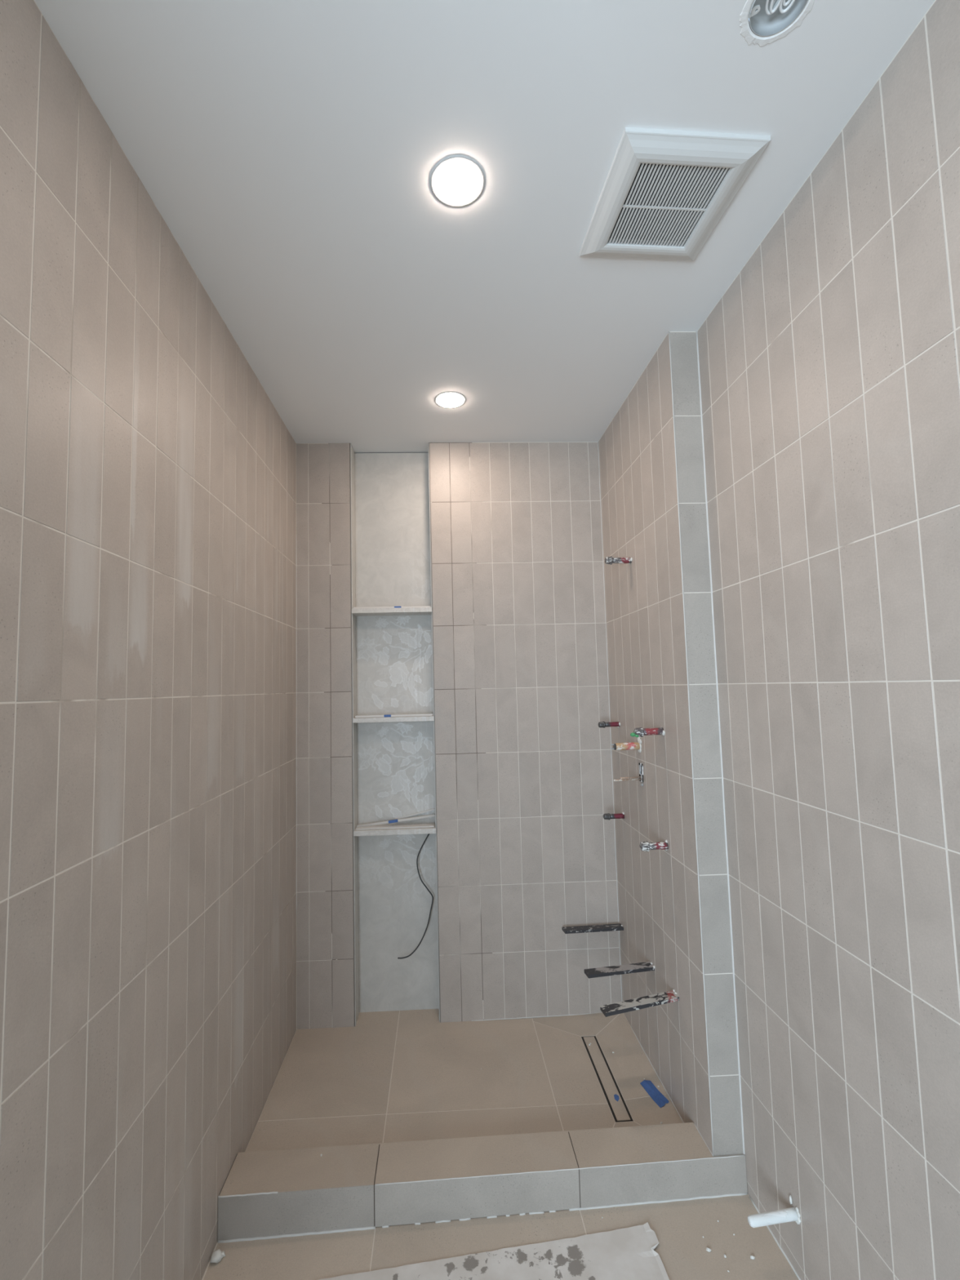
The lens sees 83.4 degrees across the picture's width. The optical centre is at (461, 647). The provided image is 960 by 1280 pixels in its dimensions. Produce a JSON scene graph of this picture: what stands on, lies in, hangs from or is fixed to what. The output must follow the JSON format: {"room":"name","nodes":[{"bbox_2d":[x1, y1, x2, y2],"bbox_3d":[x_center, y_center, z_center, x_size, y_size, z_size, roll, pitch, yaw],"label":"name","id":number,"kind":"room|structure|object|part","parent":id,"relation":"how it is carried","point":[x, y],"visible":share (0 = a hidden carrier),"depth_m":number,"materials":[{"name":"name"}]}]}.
{"room":"building under construction","nodes":[
{"label":"building under construction","id":0,"kind":"room"},
{"bbox_2d":[0,0,296,1279],"bbox_3d":[-0.776,0.321,1.271,0.120,2.797,2.877,-1,-4,-2],"label":"wall","id":1,"kind":"structure","parent":0,"point":[148,471],"depth_m":1.14,"materials":[{"name":"tile"}]},
{"bbox_2d":[296,441,622,1029],"bbox_3d":[-0.034,0.379,2.628,1.479,2.747,0.220,-1,-4,-2],"label":"wall","id":2,"kind":"structure","parent":0,"point":[526,849],"depth_m":2.52,"materials":[{"name":"tile"}]},
{"bbox_2d":[296,728,297,915],"bbox_3d":[-0.764,0.334,2.493,0.005,1.750,0.005,-1,-4,-2],"label":"trim","id":3,"kind":"structure","parent":2,"relation":"attached to","point":[296,729],"depth_m":2.45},
{"bbox_2d":[350,471,355,1026],"bbox_3d":[-0.507,0.352,2.504,0.002,2.689,0.007,-1,-4,-2],"label":"trim","id":4,"kind":"structure","parent":2,"relation":"attached to","point":[350,471],"depth_m":2.50,"materials":[{"name":"grey metal"}]},
{"bbox_2d":[349,443,440,1026],"bbox_3d":[-0.320,0.370,2.620,0.423,2.717,0.216,-1,-4,-2],"label":"wall niche","id":5,"kind":"object","parent":2,"relation":"in","point":[394,762],"visible":0.94,"depth_m":2.60,"materials":[{"name":"stone"}]},
{"bbox_3d":[-0.531,-0.582,2.625,0.010,0.805,0.100,-1,-4,-2],"label":"panel","id":6,"kind":"part","parent":5,"relation":"part of","materials":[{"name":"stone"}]},
{"bbox_3d":[-0.515,0.086,2.575,0.010,0.492,0.100,-1,-4,-2],"label":"panel","id":7,"kind":"part","parent":5,"relation":"part of","materials":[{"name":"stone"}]},
{"bbox_3d":[-0.503,0.599,2.538,0.010,0.492,0.100,-1,-4,-2],"label":"panel","id":8,"kind":"part","parent":5,"relation":"part of","materials":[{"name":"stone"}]},
{"bbox_3d":[-0.488,1.285,2.487,0.010,0.840,0.100,-1,-4,-2],"label":"panel","id":9,"kind":"part","parent":5,"relation":"part of","materials":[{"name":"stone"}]},
{"bbox_2d":[351,605,431,616],"bbox_3d":[-0.331,-0.178,2.600,0.379,0.031,0.106,-1,-4,-2],"label":"niche shelf","id":10,"kind":"object","parent":5,"relation":"attached to","point":[401,611],"depth_m":2.55,"materials":[{"name":"stone"}]},
{"bbox_3d":[-0.330,-0.192,2.562,0.364,0.010,0.012,-1,-4,-2],"label":"edge strip","id":11,"kind":"part","parent":10,"relation":"part of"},
{"bbox_3d":[-0.342,-0.574,2.688,0.385,0.814,0.012,-1,-4,-2],"label":"marble panel","id":12,"kind":"part","parent":5,"relation":"part of","materials":[{"name":"grey stone"}]},
{"bbox_2d":[352,713,434,723],"bbox_3d":[-0.319,0.333,2.562,0.379,0.033,0.106,-1,-4,-2],"label":"niche shelf","id":13,"kind":"object","parent":5,"relation":"attached to","point":[414,718],"depth_m":2.51,"materials":[{"name":"stone"}]},
{"bbox_3d":[-0.317,0.321,2.540,0.362,0.011,0.024,-1,-4,-2],"label":"edge strip","id":14,"kind":"part","parent":13,"relation":"part of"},
{"bbox_2d":[353,813,436,835],"bbox_3d":[-0.307,0.830,2.525,0.379,0.066,0.106,-1,-4,-2],"label":"niche shelf","id":15,"kind":"object","parent":5,"relation":"attached to","point":[432,829],"depth_m":2.49,"materials":[{"name":"stone"}]},
{"bbox_3d":[-0.307,0.834,2.505,0.359,0.006,0.030,-1,-4,-3],"label":"edge strip","id":16,"kind":"part","parent":15,"relation":"part of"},
{"bbox_3d":[-0.308,0.819,2.549,0.367,0.042,0.014,-1,-4,-8],"label":"edge strip","id":17,"kind":"part","parent":15,"relation":"part of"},
{"bbox_2d":[397,833,433,959],"bbox_3d":[-0.213,1.148,2.514,0.175,0.571,0.020,0,-4,-14],"label":"cable","id":18,"kind":"object","parent":15,"relation":"hanging from","point":[428,833],"visible":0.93,"depth_m":2.52,"materials":[{"name":"grey plastic"}]},
{"bbox_3d":[-0.327,0.087,2.639,0.385,0.515,0.012,-1,-4,-2],"label":"marble panel","id":19,"kind":"part","parent":5,"relation":"part of","materials":[{"name":"grey stone"}]},
{"bbox_3d":[-0.315,0.600,2.602,0.385,0.514,0.012,-1,-4,-2],"label":"marble panel","id":20,"kind":"part","parent":5,"relation":"part of","materials":[{"name":"grey stone"}]},
{"bbox_3d":[-0.299,1.280,2.551,0.385,0.851,0.012,-1,-4,-2],"label":"marble panel","id":21,"kind":"part","parent":5,"relation":"part of","materials":[{"name":"white stone"}]},
{"bbox_2d":[395,808,434,819],"bbox_3d":[-0.223,0.797,2.579,0.190,0.049,0.008,-1,-4,-2],"label":"strip","id":22,"kind":"object","parent":5,"relation":"attached to","point":[433,809],"visible":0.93,"depth_m":2.58,"materials":[{"name":"white plastic"}]},
{"bbox_3d":[-0.149,-0.590,2.640,0.010,0.805,0.100,-1,-4,-2],"label":"panel","id":23,"kind":"part","parent":5,"relation":"part of","materials":[{"name":"tile"}]},
{"bbox_3d":[-0.134,0.079,2.591,0.010,0.492,0.100,-1,-4,-2],"label":"panel","id":24,"kind":"part","parent":5,"relation":"part of","materials":[{"name":"stone"}]},
{"bbox_3d":[-0.122,0.591,2.553,0.010,0.492,0.100,-1,-4,-2],"label":"panel","id":25,"kind":"part","parent":5,"relation":"part of","materials":[{"name":"tile"}]},
{"bbox_3d":[-0.107,1.278,2.502,0.010,0.840,0.100,-1,-4,-2],"label":"panel","id":26,"kind":"part","parent":5,"relation":"part of","materials":[{"name":"tile"}]},
{"bbox_2d":[428,442,439,1002],"bbox_3d":[-0.126,0.344,2.519,0.002,2.689,0.007,-1,-4,-2],"label":"trim","id":27,"kind":"structure","parent":2,"relation":"attached to","point":[428,442],"depth_m":2.51,"materials":[{"name":"grey metal"}]},
{"bbox_2d":[471,1013,594,1021],"bbox_3d":[0.390,1.668,2.437,0.689,0.011,0.004,-1,-4,-2],"label":"trim","id":28,"kind":"structure","parent":2,"relation":"attached to","point":[588,1013],"depth_m":2.43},
{"bbox_2d":[561,923,623,933],"bbox_3d":[0.594,1.266,2.426,0.275,0.021,0.040,-1,-4,-3],"label":"bracket","id":29,"kind":"object","parent":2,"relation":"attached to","point":[606,927],"visible":1,"depth_m":2.41,"materials":[{"name":"paint"}]},
{"bbox_2d":[597,441,622,999],"bbox_3d":[0.703,0.322,2.550,0.005,2.676,0.005,-1,-4,-2],"label":"trim","id":30,"kind":"structure","parent":2,"relation":"attached to","point":[597,442],"depth_m":2.55,"materials":[{"name":"grey metal"}]},
{"bbox_2d":[244,1008,683,1151],"bbox_3d":[-0.036,1.682,2.118,1.572,0.070,0.837,-1,-4,-2],"label":"floor","id":31,"kind":"structure","parent":0,"point":[410,1075],"depth_m":2.05,"materials":[{"name":"tile"}]},
{"bbox_2d":[581,1035,632,1122],"bbox_3d":[0.553,1.649,2.081,0.061,0.004,0.454,-1,-4,-2],"label":"drain","id":32,"kind":"object","parent":31,"relation":"on","point":[620,1111],"visible":1,"depth_m":2.05,"materials":[{"name":"grey metal"}]},
{"bbox_2d":[613,1093,619,1101],"bbox_3d":[0.566,1.637,1.959,0.018,0.001,0.036,-2,-4,6],"label":"tape piece","id":33,"kind":"object","parent":32,"relation":"on","point":[616,1096],"visible":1,"depth_m":1.96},
{"bbox_2d":[640,1080,668,1107],"bbox_3d":[0.708,1.632,1.974,0.049,0.004,0.128,0,-4,-17],"label":"tape piece","id":34,"kind":"object","parent":31,"relation":"on","point":[647,1085],"visible":1,"depth_m":1.97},
{"bbox_2d":[34,0,935,453],"bbox_3d":[-1.019,-1.143,0.436,3.986,0.013,4.740,-1,-4,-2],"label":"ceiling","id":35,"kind":"structure","parent":0,"point":[290,150],"depth_m":1.22,"materials":[{"name":"white paint"}]},
{"bbox_2d":[434,391,466,408],"bbox_3d":[-0.046,-1.023,2.232,0.132,0.008,0.132,-1,-4,-2],"label":"recessed light","id":36,"kind":"object","parent":35,"relation":"in","point":[450,399],"visible":1,"depth_m":2.22,"materials":[{"name":"white plastic"}]},
{"bbox_2d":[429,155,485,207],"bbox_3d":[-0.009,-1.095,1.272,0.132,0.008,0.132,-1,-4,-2],"label":"recessed light","id":37,"kind":"object","parent":35,"relation":"in","point":[455,180],"visible":1,"depth_m":1.26,"materials":[{"name":"white plastic"}]},
{"bbox_2d":[579,127,770,260],"bbox_3d":[0.501,-1.093,1.332,0.340,0.025,0.347,-1,-4,-2],"label":"ceiling vent","id":38,"kind":"object","parent":35,"relation":"in","point":[664,193],"visible":1,"depth_m":1.29,"materials":[{"name":"white plastic"}]},
{"bbox_2d":[739,0,814,46],"bbox_3d":[0.561,-1.157,0.952,0.126,0.048,0.127,-1,-4,-2],"label":"junction box","id":39,"kind":"object","parent":35,"relation":"attached to","point":[762,24],"visible":1,"depth_m":0.99,"materials":[{"name":"grey plastic"}]},
{"bbox_2d":[764,0,778,15],"bbox_3d":[0.553,-1.160,0.943,0.031,0.024,0.067,-1,-4,-2],"label":"coiled cable","id":40,"kind":"object","parent":39,"relation":"in","point":[767,11],"visible":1,"depth_m":0.96,"materials":[{"name":"white plastic"}]},
{"bbox_2d":[768,0,778,10],"bbox_3d":[0.564,-1.166,0.945,0.014,0.024,0.068,-1,-4,-2],"label":"coiled cable","id":41,"kind":"object","parent":39,"relation":"in","point":[775,3],"visible":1,"depth_m":0.96,"materials":[{"name":"white plastic"}]},
{"bbox_2d":[769,0,782,13],"bbox_3d":[0.557,-1.158,0.942,0.021,0.024,0.064,-1,-4,-2],"label":"coiled cable","id":42,"kind":"object","parent":39,"relation":"in","point":[771,11],"visible":1,"depth_m":0.96,"materials":[{"name":"white plastic"}]},
{"bbox_2d":[782,0,791,6],"bbox_3d":[0.577,-1.163,0.939,0.020,0.024,0.056,-1,-4,-2],"label":"coiled cable","id":43,"kind":"object","parent":39,"relation":"in","point":[784,4],"visible":1,"depth_m":0.96,"materials":[{"name":"white plastic"}]},
{"bbox_2d":[778,0,795,13],"bbox_3d":[0.578,-1.159,0.942,0.029,0.024,0.064,-1,-4,-2],"label":"coiled cable","id":44,"kind":"object","parent":39,"relation":"in","point":[781,11],"visible":1,"depth_m":0.96,"materials":[{"name":"white plastic"}]},
{"bbox_2d":[202,1193,798,1279],"bbox_3d":[-0.948,1.591,-0.217,3.966,0.080,3.600,-1,-4,-2],"label":"floor","id":45,"kind":"structure","parent":0,"point":[679,1227],"depth_m":1.51,"materials":[{"name":"tile"}]},
{"bbox_2d":[209,1248,226,1262],"bbox_3d":[-0.674,1.689,1.494,0.038,0.024,0.031,-1,-4,-2],"label":"lump","id":46,"kind":"object","parent":45,"relation":"on","point":[217,1255],"visible":1,"depth_m":1.49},
{"bbox_2d":[217,1122,747,1240],"bbox_3d":[0.078,1.632,1.655,1.565,0.146,0.154,-1,-4,-2],"label":"curb","id":47,"kind":"object","parent":45,"relation":"on","point":[336,1189],"visible":0.99,"depth_m":1.61,"materials":[{"name":"tile"}]},
{"bbox_2d":[217,1191,278,1197],"bbox_3d":[-0.616,1.581,1.556,0.169,0.006,0.005,-1,-4,-3],"label":"trim","id":48,"kind":"structure","parent":47,"relation":"attached to","point":[263,1193],"depth_m":1.55,"materials":[{"name":"silver metal"}]},
{"bbox_2d":[217,1226,375,1243],"bbox_3d":[-0.473,1.694,1.554,0.447,0.016,0.008,-1,-4,-3],"label":"trim","id":49,"kind":"structure","parent":47,"relation":"attached to","point":[371,1227],"depth_m":1.55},
{"bbox_2d":[435,1219,450,1222],"bbox_3d":[-0.054,1.679,1.576,0.045,0.006,0.006,-1,-4,-2],"label":"trim","id":50,"kind":"structure","parent":47,"relation":"attached to","point":[447,1220],"depth_m":1.57,"materials":[{"name":"white plastic"}]},
{"bbox_2d":[486,1215,497,1218],"bbox_3d":[0.090,1.673,1.583,0.030,0.006,0.006,-1,-4,-2],"label":"trim","id":51,"kind":"structure","parent":47,"relation":"attached to","point":[491,1216],"depth_m":1.58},
{"bbox_2d":[528,1211,544,1214],"bbox_3d":[0.222,1.669,1.590,0.044,0.006,0.006,-1,-4,-2],"label":"trim","id":52,"kind":"structure","parent":47,"relation":"attached to","point":[539,1212],"depth_m":1.59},
{"bbox_2d":[374,1155,745,1185],"bbox_3d":[0.304,1.555,1.604,1.114,0.013,0.003,-1,-4,-3],"label":"trim","id":53,"kind":"structure","parent":47,"relation":"attached to","point":[735,1155],"depth_m":1.60,"materials":[{"name":"silver metal"}]},
{"bbox_2d":[568,1192,746,1210],"bbox_3d":[0.590,1.655,1.609,0.542,0.016,0.007,-1,-4,-3],"label":"trim","id":54,"kind":"structure","parent":47,"relation":"attached to","point":[741,1193],"depth_m":1.61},
{"bbox_2d":[318,1222,669,1279],"bbox_3d":[0.109,1.611,0.794,0.960,0.024,1.463,-1,-4,-2],"label":"paper sheet","id":55,"kind":"object","parent":45,"relation":"on","point":[626,1253],"visible":1,"depth_m":1.45,"materials":[{"name":"white paper"}]},
{"bbox_2d":[598,331,742,1155],"bbox_3d":[0.825,0.357,2.250,0.217,2.797,1.043,-1,-4,-2],"label":"wall","id":56,"kind":"structure","parent":0,"point":[659,906],"depth_m":1.88,"materials":[{"name":"tile"}]},
{"bbox_2d":[598,721,620,728],"bbox_3d":[0.664,0.345,2.417,0.098,0.030,0.033,-1,-4,-2],"label":"pipe stub","id":57,"kind":"object","parent":56,"relation":"attached to","point":[601,724],"visible":1,"depth_m":2.41,"materials":[{"name":"paint"}]},
{"bbox_2d":[603,812,624,819],"bbox_3d":[0.675,0.743,2.381,0.095,0.033,0.029,-1,-4,-2],"label":"pipe stub","id":58,"kind":"object","parent":56,"relation":"attached to","point":[621,815],"visible":1,"depth_m":2.37,"materials":[{"name":"paint"}]},
{"bbox_2d":[604,555,632,564],"bbox_3d":[0.651,-0.362,2.232,0.112,0.035,0.038,-1,-4,-2],"label":"pipe stub","id":59,"kind":"object","parent":56,"relation":"attached to","point":[608,560],"visible":1,"depth_m":2.22,"materials":[{"name":"paint"}]},
{"bbox_2d":[583,961,654,978],"bbox_3d":[0.611,1.235,2.067,0.273,0.026,0.048,-1,-4,-7],"label":"bracket","id":60,"kind":"object","parent":56,"relation":"attached to","point":[647,966],"visible":1,"depth_m":2.06,"materials":[{"name":"paint"}]},
{"bbox_2d":[610,737,641,752],"bbox_3d":[0.664,0.392,2.170,0.121,0.066,0.045,-1,-4,-2],"label":"stub","id":61,"kind":"object","parent":56,"relation":"attached to","point":[631,745],"visible":1,"depth_m":2.16,"materials":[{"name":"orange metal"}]},
{"bbox_2d":[600,989,679,1017],"bbox_3d":[0.616,1.216,1.845,0.285,0.033,0.046,0,-4,-12],"label":"bracket","id":62,"kind":"object","parent":56,"relation":"attached to","point":[668,997],"visible":1,"depth_m":1.84,"materials":[{"name":"paint"}]},
{"bbox_2d":[638,762,643,786],"bbox_3d":[0.719,0.508,2.160,0.010,0.089,0.036,-1,-4,-2],"label":"wall bracket","id":63,"kind":"object","parent":56,"relation":"attached to","point":[641,768],"visible":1,"depth_m":2.15,"materials":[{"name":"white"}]},
{"bbox_2d":[613,778,641,781],"bbox_3d":[0.664,0.529,2.155,0.112,0.009,0.008,-1,-4,-2],"label":"tube","id":64,"kind":"object","parent":63,"relation":"attached to","point":[616,780],"visible":1,"depth_m":2.15,"materials":[{"name":"beige plastic"}]},
{"bbox_2d":[619,776,641,779],"bbox_3d":[0.678,0.521,2.157,0.085,0.009,0.008,-1,-4,-2],"label":"tube","id":65,"kind":"object","parent":63,"relation":"attached to","point":[620,778],"visible":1,"depth_m":2.15,"materials":[{"name":"beige plastic"}]},
{"bbox_2d":[630,727,665,737],"bbox_3d":[0.669,0.304,1.944,0.124,0.036,0.040,-1,-4,-2],"label":"pipe stub","id":66,"kind":"object","parent":56,"relation":"attached to","point":[640,731],"visible":1,"depth_m":1.93,"materials":[{"name":"paint"}]},
{"bbox_2d":[640,840,668,851],"bbox_3d":[0.690,0.708,1.927,0.102,0.040,0.035,-1,-4,-5],"label":"pipe stub","id":67,"kind":"object","parent":56,"relation":"attached to","point":[646,846],"visible":1,"depth_m":1.92,"materials":[{"name":"paint"}]},
{"bbox_2d":[631,1026,684,1123],"bbox_3d":[0.748,1.635,2.098,0.004,0.011,0.670,-1,-4,-2],"label":"trim","id":68,"kind":"structure","parent":56,"relation":"attached to","point":[631,1027],"depth_m":2.03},
{"bbox_2d":[668,331,714,1155],"bbox_3d":[0.735,0.235,1.732,0.004,2.627,0.004,-1,-4,-2],"label":"trim","id":69,"kind":"structure","parent":56,"relation":"attached to","point":[668,331],"depth_m":1.72,"materials":[{"name":"grey metal"}]},
{"bbox_2d":[693,1123,712,1155],"bbox_3d":[0.762,1.548,1.696,0.004,0.004,0.125,-1,-4,-2],"label":"trim","id":70,"kind":"structure","parent":56,"relation":"attached to","point":[694,1123],"depth_m":1.70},
{"bbox_2d":[695,330,744,1154],"bbox_3d":[0.832,0.278,1.732,0.007,2.717,0.007,-1,-4,-2],"label":"trim","id":71,"kind":"structure","parent":56,"relation":"attached to","point":[700,404],"depth_m":1.73,"materials":[{"name":"grey metal"}]},
{"bbox_2d":[697,0,959,1279],"bbox_3d":[0.929,0.248,0.803,0.120,2.797,1.864,-1,-4,-2],"label":"wall","id":72,"kind":"structure","parent":0,"point":[829,364],"depth_m":1.17,"materials":[{"name":"tile"}]},
{"bbox_2d":[747,1195,800,1227],"bbox_3d":[0.808,1.465,1.396,0.133,0.054,0.037,-1,-4,-2],"label":"pipe","id":73,"kind":"object","parent":72,"relation":"attached to","point":[792,1214],"visible":1,"depth_m":1.39,"materials":[{"name":"paint"}]},
{"bbox_2d":[748,1195,800,1279],"bbox_3d":[0.898,1.579,0.736,0.008,0.008,1.758,-1,-4,-2],"label":"trim","id":74,"kind":"structure","parent":72,"relation":"attached to","point":[749,1197],"depth_m":1.47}
]}

